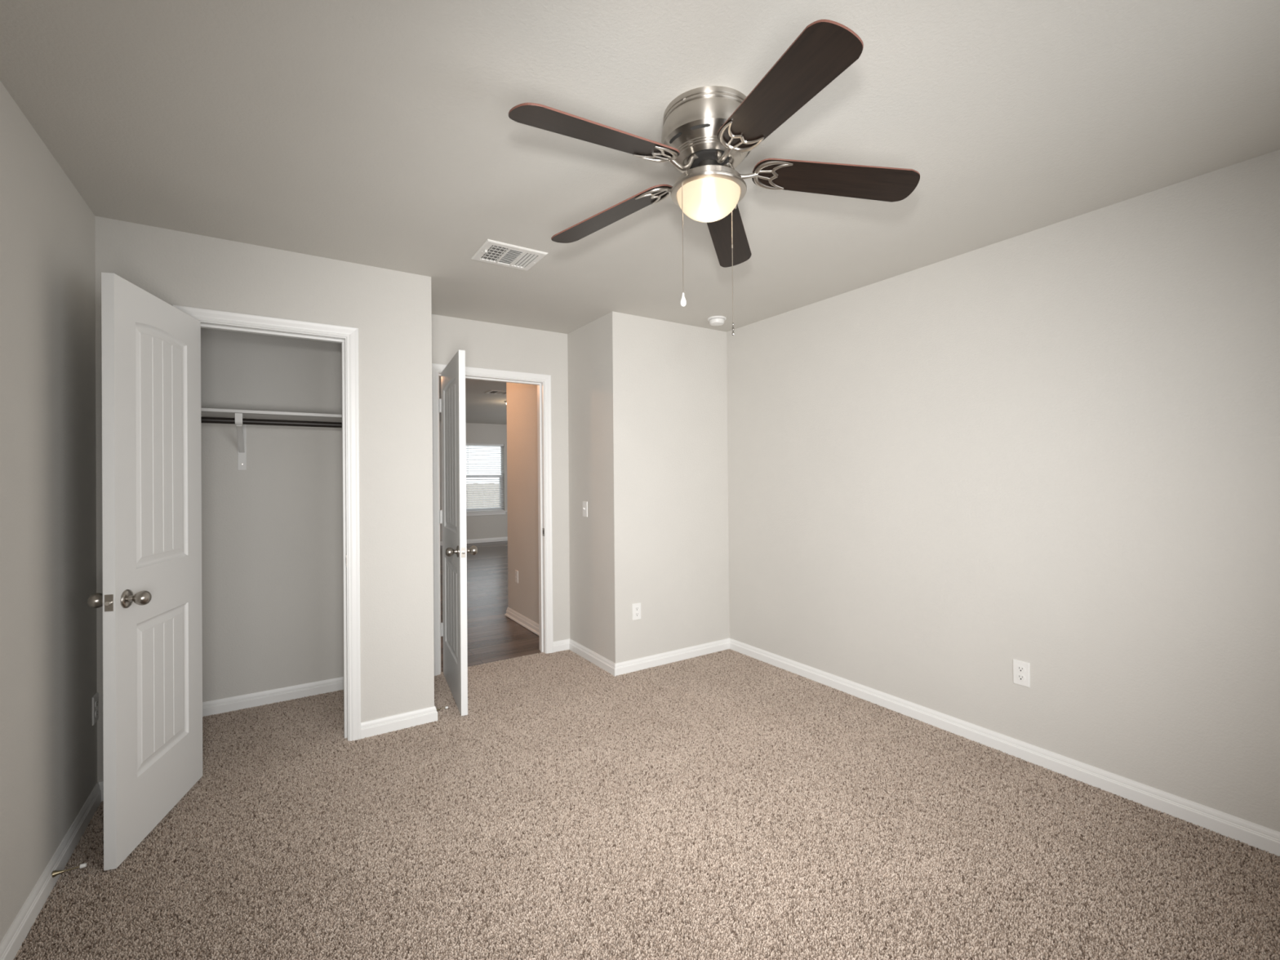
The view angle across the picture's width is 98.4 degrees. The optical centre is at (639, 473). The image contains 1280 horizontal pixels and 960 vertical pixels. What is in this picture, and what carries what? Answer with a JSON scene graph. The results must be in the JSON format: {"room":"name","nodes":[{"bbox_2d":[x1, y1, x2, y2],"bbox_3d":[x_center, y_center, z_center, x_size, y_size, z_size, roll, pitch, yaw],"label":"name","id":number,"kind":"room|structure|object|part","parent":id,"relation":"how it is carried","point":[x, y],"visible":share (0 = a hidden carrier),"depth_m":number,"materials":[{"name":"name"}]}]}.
{"room":"empty bedroom","nodes":[
{"label":"empty bedroom","id":0,"kind":"room"},
{"bbox_2d":[0,80,97,942],"bbox_3d":[-1.553,0.131,1.102,0.115,2.440,4.616,0,0,-33],"label":"wall","id":1,"kind":"structure","parent":0,"point":[48,637],"depth_m":1.77,"materials":[{"name":"beige paint"}]},
{"bbox_2d":[0,782,101,959],"bbox_3d":[-1.271,1.307,0.797,0.014,0.080,3.588,0,0,-33],"label":"baseboard","id":2,"kind":"structure","parent":1,"relation":"attached to","point":[12,941],"depth_m":1.76,"materials":[{"name":"white paint"}]},
{"bbox_2d":[52,862,86,877],"bbox_3d":[-1.886,1.311,1.827,0.080,0.020,0.020,0,0,-33],"label":"door stop","id":3,"kind":"object","parent":1,"relation":"attached to","point":[55,873],"visible":1,"depth_m":1.82,"materials":[{"name":"gold metal"}]},
{"bbox_3d":[-1.882,1.311,1.830,0.042,0.005,0.005,0,0,-33],"label":"stop rod","id":4,"kind":"part","parent":3,"relation":"part of","materials":[{"name":"gold metal"}]},
{"bbox_2d":[92,692,98,725],"bbox_3d":[-2.236,0.966,2.268,0.008,0.114,0.069,0,0,-33],"label":"electrical outlet","id":5,"kind":"object","parent":1,"relation":"attached to","point":[95,698],"visible":1,"depth_m":2.26,"materials":[{"name":"white plastic"}]},
{"bbox_2d":[200,328,538,702],"bbox_3d":[-0.377,0.141,5.207,6.342,2.440,1.204,0,0,-33],"label":"wall","id":6,"kind":"structure","parent":0,"point":[272,530],"depth_m":3.32,"materials":[{"name":"beige paint"}]},
{"bbox_2d":[235,413,246,470],"bbox_3d":[-2.241,-0.172,3.097,0.041,0.303,0.298,0,0,-33],"label":"shelf bracket","id":7,"kind":"object","parent":6,"relation":"attached to","point":[241,428],"visible":0.98,"depth_m":3.21,"materials":[{"name":"white metal"}]},
{"bbox_2d":[200,408,342,422],"bbox_3d":[-2.109,-0.334,3.181,1.230,0.017,0.304,0,0,-33],"label":"closet shelf","id":8,"kind":"object","parent":7,"relation":"on","point":[213,412],"visible":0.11,"depth_m":3.12,"materials":[{"name":"white paint"}]},
{"bbox_2d":[200,416,342,427],"bbox_3d":[-2.042,-0.284,3.079,1.230,0.060,0.060,0,0,-33],"label":"closet rod","id":9,"kind":"object","parent":7,"relation":"attached to","point":[203,420],"visible":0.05,"depth_m":3.07,"materials":[{"name":"brown metal"}]},
{"bbox_2d":[202,676,343,716],"bbox_3d":[-2.173,1.328,3.295,1.231,0.080,0.014,0,0,-33],"label":"baseboard","id":10,"kind":"structure","parent":6,"relation":"attached to","point":[283,694],"depth_m":3.28,"materials":[{"name":"white paint"}]},
{"bbox_2d":[515,569,518,582],"bbox_3d":[-1.147,0.958,5.126,0.008,0.114,0.069,0,0,-33],"label":"electrical outlet","id":11,"kind":"object","parent":6,"relation":"attached to","point":[516,571],"visible":1,"depth_m":5.12,"materials":[{"name":"white plastic"}]},
{"bbox_2d":[504,607,538,635],"bbox_3d":[-0.976,1.325,4.850,0.026,0.080,1.178,0,0,-33],"label":"baseboard","id":12,"kind":"structure","parent":6,"relation":"attached to","point":[530,624],"depth_m":4.97,"materials":[{"name":"white paint"}]},
{"bbox_2d":[94,216,729,782],"bbox_3d":[-0.826,0.136,3.328,3.536,2.440,0.143,0,0,-33],"label":"wall","id":13,"kind":"structure","parent":0,"point":[391,310],"depth_m":3.00,"materials":[{"name":"beige paint"}]},
{"bbox_2d":[98,780,103,801],"bbox_3d":[-2.147,1.323,2.359,0.252,0.080,0.014,0,0,-33],"label":"baseboard","id":14,"kind":"structure","parent":13,"relation":"attached to","point":[100,783],"depth_m":2.29,"materials":[{"name":"white paint"}]},
{"bbox_2d":[87,272,202,870],"bbox_3d":[-1.899,0.333,2.188,0.174,2.032,0.662,0,0,-16],"label":"door","id":15,"kind":"structure","parent":13,"relation":"in","point":[150,600],"depth_m":2.08,"materials":[{"name":"white paint"}]},
{"bbox_3d":[-1.878,0.442,1.923,0.064,0.052,0.052,0,0,-16],"label":"knob","id":16,"kind":"part","parent":15,"relation":"part of","materials":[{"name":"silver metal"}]},
{"bbox_3d":[-1.808,0.441,1.880,0.024,0.057,0.003,0,0,-16],"label":"latch plate","id":17,"kind":"part","parent":15,"relation":"part of","materials":[{"name":"silver metal"}]},
{"bbox_3d":[-1.772,0.441,1.954,0.064,0.052,0.052,0,0,-16],"label":"knob","id":18,"kind":"part","parent":15,"relation":"part of","materials":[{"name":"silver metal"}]},
{"bbox_2d":[172,304,360,741],"bbox_3d":[-1.781,0.308,2.686,0.734,2.106,0.148,0,0,-33],"label":"door frame","id":19,"kind":"structure","parent":13,"relation":"attached to","point":[348,336],"depth_m":2.81,"materials":[{"name":"white paint"}]},
{"bbox_2d":[360,706,437,738],"bbox_3d":[-1.273,1.318,2.930,0.380,0.080,0.014,0,0,-33],"label":"baseboard","id":20,"kind":"structure","parent":13,"relation":"attached to","point":[378,726],"depth_m":2.92,"materials":[{"name":"white paint"}]},
{"bbox_2d":[632,602,640,620],"bbox_3d":[-0.021,0.948,3.787,0.069,0.114,0.008,0,0,-33],"label":"electrical outlet","id":21,"kind":"object","parent":13,"relation":"attached to","point":[636,606],"visible":1,"depth_m":3.78,"materials":[{"name":"white plastic"}]},
{"bbox_2d":[614,638,729,676],"bbox_3d":[0.261,1.310,3.963,1.034,0.080,0.014,0,0,-33],"label":"baseboard","id":22,"kind":"structure","parent":13,"relation":"attached to","point":[643,663],"depth_m":3.93,"materials":[{"name":"white paint"}]},
{"bbox_2d":[439,421,507,541],"bbox_3d":[-4.057,0.202,10.841,6.550,2.440,0.115,0,0,-33],"label":"wall","id":23,"kind":"structure","parent":0,"point":[482,526],"depth_m":11.36,"materials":[{"name":"beige paint"}]},
{"bbox_2d":[440,537,507,546],"bbox_3d":[-4.007,1.380,10.783,6.340,0.084,0.014,0,0,-33],"label":"baseboard","id":24,"kind":"structure","parent":23,"relation":"attached to","point":[497,539],"depth_m":11.33,"materials":[{"name":"white paint"}]},
{"bbox_2d":[466,445,506,515],"bbox_3d":[-3.237,0.123,11.350,0.980,1.475,0.140,0,0,-33],"label":"window","id":25,"kind":"structure","parent":23,"relation":"in","point":[491,513],"depth_m":11.48,"materials":[{"name":"white plastic"}]},
{"bbox_3d":[-3.262,0.390,11.390,0.810,0.701,0.032,0,0,-33],"label":"sash","id":26,"kind":"part","parent":25,"relation":"part of","materials":[{"name":"white plastic"}]},
{"bbox_2d":[466,443,503,511],"bbox_3d":[-3.231,0.084,11.340,0.888,1.394,0.062,0,0,-33],"label":"window blind","id":27,"kind":"object","parent":25,"relation":"attached to","point":[467,444],"visible":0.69,"depth_m":11.36,"materials":[{"name":"white plastic"}]},
{"bbox_3d":[-3.229,0.775,11.342,0.882,0.012,0.048,0,0,-33],"label":"rail","id":28,"kind":"part","parent":27,"relation":"part of","materials":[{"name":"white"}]},
{"bbox_3d":[-3.203,0.795,11.302,0.980,0.020,0.035,0,0,-33],"label":"sill","id":29,"kind":"part","parent":25,"relation":"part of","materials":[{"name":"white paint"}]},
{"bbox_2d":[431,314,569,641],"bbox_3d":[-1.025,0.141,4.038,1.286,2.440,0.115,0,0,-33],"label":"wall","id":30,"kind":"structure","parent":0,"point":[487,345],"depth_m":4.20,"materials":[{"name":"beige paint"}]},
{"bbox_2d":[438,350,477,715],"bbox_3d":[-1.162,0.332,3.425,0.174,2.032,0.812,0,0,-27],"label":"door","id":31,"kind":"structure","parent":30,"relation":"in","point":[452,515],"depth_m":3.23,"materials":[{"name":"white paint"}]},
{"bbox_3d":[-1.059,0.441,3.101,0.064,0.052,0.052,0,0,-27],"label":"knob","id":32,"kind":"part","parent":31,"relation":"part of","materials":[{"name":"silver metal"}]},
{"bbox_3d":[-0.983,0.440,3.071,0.024,0.057,0.003,0,0,-27],"label":"latch plate","id":33,"kind":"part","parent":31,"relation":"part of","materials":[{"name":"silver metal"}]},
{"bbox_3d":[-0.961,0.440,3.150,0.064,0.052,0.052,0,0,-27],"label":"knob","id":34,"kind":"part","parent":31,"relation":"part of","materials":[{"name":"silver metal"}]},
{"bbox_2d":[431,363,553,675],"bbox_3d":[-1.073,0.309,4.005,0.879,2.106,0.148,0,0,-33],"label":"door frame","id":35,"kind":"structure","parent":30,"relation":"attached to","point":[543,382],"depth_m":4.16,"materials":[{"name":"white paint"}]},
{"bbox_2d":[553,638,569,653],"bbox_3d":[-0.600,1.319,4.226,0.151,0.080,0.014,0,0,-33],"label":"baseboard","id":36,"kind":"structure","parent":30,"relation":"attached to","point":[562,645],"depth_m":4.22,"materials":[{"name":"white paint"}]},
{"bbox_2d":[567,315,606,658],"bbox_3d":[-0.346,0.135,4.069,0.115,2.440,0.575,0,0,-33],"label":"wall","id":37,"kind":"structure","parent":0,"point":[585,344],"depth_m":4.02,"materials":[{"name":"beige paint"}]},
{"bbox_2d":[582,501,587,516],"bbox_3d":[-0.409,0.262,4.043,0.019,0.114,0.069,0,0,-33],"label":"light switch","id":38,"kind":"object","parent":37,"relation":"attached to","point":[584,503],"visible":1,"depth_m":4.03,"materials":[{"name":"white plastic"}]},
{"bbox_2d":[568,638,615,675],"bbox_3d":[-0.355,1.315,3.974,0.014,0.080,0.704,0,0,-33],"label":"baseboard","id":39,"kind":"structure","parent":37,"relation":"attached to","point":[602,662],"depth_m":3.94,"materials":[{"name":"white paint"}]},
{"bbox_2d":[0,0,1279,424],"bbox_3d":[-0.854,-1.121,5.915,6.557,0.100,11.890,0,0,-33],"label":"ceiling","id":40,"kind":"structure","parent":0,"point":[375,133],"depth_m":1.74,"materials":[{"name":"paint"}]},
{"bbox_2d":[484,390,506,395],"bbox_3d":[-1.833,-1.052,7.174,0.290,0.009,0.280,0,0,-33],"label":"ceiling vent","id":41,"kind":"object","parent":40,"relation":"in","point":[494,392],"visible":0.94,"depth_m":7.14,"materials":[{"name":"white metal"}]},
{"bbox_2d":[471,239,547,271],"bbox_3d":[-0.654,-1.080,2.760,0.302,0.018,0.266,0,0,-33],"label":"ceiling vent","id":42,"kind":"object","parent":40,"relation":"in","point":[491,251],"visible":1,"depth_m":2.75,"materials":[{"name":"white metal"}]},
{"bbox_2d":[508,19,919,335],"bbox_3d":[0.180,-0.772,1.674,1.195,0.659,1.230,0,0,-33],"label":"ceiling fan","id":43,"kind":"object","parent":40,"relation":"hanging from","point":[708,131],"visible":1,"depth_m":1.60,"materials":[{"name":"brown wood"}]},
{"bbox_3d":[-0.103,-0.903,1.476,0.507,0.006,0.133,-8,17,-36],"label":"blade","id":44,"kind":"part","parent":43,"relation":"part of","materials":[{"name":"brown wood"}]},
{"bbox_3d":[-0.105,-0.901,1.933,0.507,0.006,0.133,-8,8,36],"label":"blade","id":45,"kind":"part","parent":43,"relation":"part of","materials":[{"name":"brown wood"}]},
{"bbox_3d":[0.127,-0.700,1.640,0.004,0.341,0.004,0,0,-33],"label":"pull chain","id":46,"kind":"part","parent":43,"relation":"part of","materials":[{"name":"silver metal"}]},
{"bbox_3d":[0.129,-0.515,1.639,0.017,0.040,0.017,0,0,-33],"label":"pull knob","id":47,"kind":"part","parent":43,"relation":"part of","materials":[{"name":"white plastic"}]},
{"bbox_3d":[0.212,-0.827,1.705,0.195,0.080,0.195,0,0,-33],"label":"lamp shade","id":48,"kind":"part","parent":43,"relation":"part of","materials":[{"name":"white glass"}]},
{"bbox_3d":[0.330,-0.904,2.076,0.133,0.006,0.507,-14,-10,16],"label":"blade","id":49,"kind":"part","parent":43,"relation":"part of","materials":[{"name":"brown wood"}]},
{"bbox_3d":[0.296,-0.674,1.767,0.004,0.394,0.004,0,0,-33],"label":"pull chain","id":50,"kind":"part","parent":43,"relation":"part of","materials":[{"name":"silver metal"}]},
{"bbox_3d":[0.333,-0.908,1.336,0.133,0.006,0.507,13,1,-19],"label":"blade","id":51,"kind":"part","parent":43,"relation":"part of","materials":[{"name":"brown wood"}]},
{"bbox_3d":[0.600,-0.908,1.707,0.507,0.006,0.133,5,-13,0],"label":"blade","id":52,"kind":"part","parent":43,"relation":"part of","materials":[{"name":"brown wood"}]},
{"bbox_2d":[707,315,726,325],"bbox_3d":[0.543,-1.071,3.898,0.132,0.044,0.132,0,0,-33],"label":"smoke detector","id":53,"kind":"object","parent":40,"relation":"attached to","point":[714,320],"visible":1,"depth_m":3.86,"materials":[{"name":"white plastic"}]},
{"bbox_3d":[0.543,-1.088,3.898,0.132,0.010,0.132,0,0,-33],"label":"mounting plate","id":54,"kind":"part","parent":53,"relation":"part of","materials":[{"name":"white plastic"}]},
{"bbox_2d":[13,541,1279,959],"bbox_3d":[-0.868,1.401,5.879,6.442,0.056,11.860,0,0,-33],"label":"floor","id":55,"kind":"structure","parent":0,"point":[728,804],"depth_m":2.00,"materials":[{"name":"beige carpet"}]},
{"bbox_2d":[726,149,1279,831],"bbox_3d":[1.715,0.110,2.775,0.115,2.440,3.846,0,0,-33],"label":"wall","id":56,"kind":"structure","parent":0,"point":[1055,448],"depth_m":2.45,"materials":[{"name":"beige paint"}]},
{"bbox_2d":[728,638,1279,856],"bbox_3d":[1.671,1.291,2.734,0.014,0.080,3.616,0,0,-33],"label":"baseboard","id":57,"kind":"structure","parent":56,"relation":"attached to","point":[1255,835],"depth_m":2.45,"materials":[{"name":"white paint"}]},
{"bbox_2d":[1013,658,1030,687],"bbox_3d":[1.777,0.932,2.574,0.008,0.114,0.069,0,0,-33],"label":"electrical outlet","id":58,"kind":"object","parent":56,"relation":"attached to","point":[1021,669],"visible":1,"depth_m":2.57,"materials":[{"name":"white plastic"}]},
{"bbox_2d":[1017,674,1025,680],"bbox_3d":[1.775,0.951,2.572,0.003,0.027,0.034,0,0,-33],"label":"receptacle","id":59,"kind":"object","parent":58,"relation":"attached to","point":[1020,677],"depth_m":2.57,"materials":[{"name":"white plastic"}]},
{"bbox_2d":[1017,666,1025,672],"bbox_3d":[1.775,0.912,2.573,0.003,0.027,0.034,0,0,-33],"label":"receptacle","id":60,"kind":"object","parent":58,"relation":"attached to","point":[1020,668],"depth_m":2.57,"materials":[{"name":"white plastic"}]},
{"label":"outside","id":61,"kind":"structure","parent":0,"visible":0},
{"bbox_3d":[-7.130,1.903,16.435,22.000,0.150,12.645,0,0,-33],"label":"ground","id":62,"kind":"structure","parent":61,"visible":0},
{"bbox_2d":[466,482,499,508],"bbox_3d":[-4.889,1.027,14.256,6.380,1.540,0.060,0,0,-33],"label":"fence","id":63,"kind":"object","parent":62,"relation":"on","point":[477,484],"visible":0.03,"depth_m":14.69,"materials":[{"name":"beige"}]}
]}

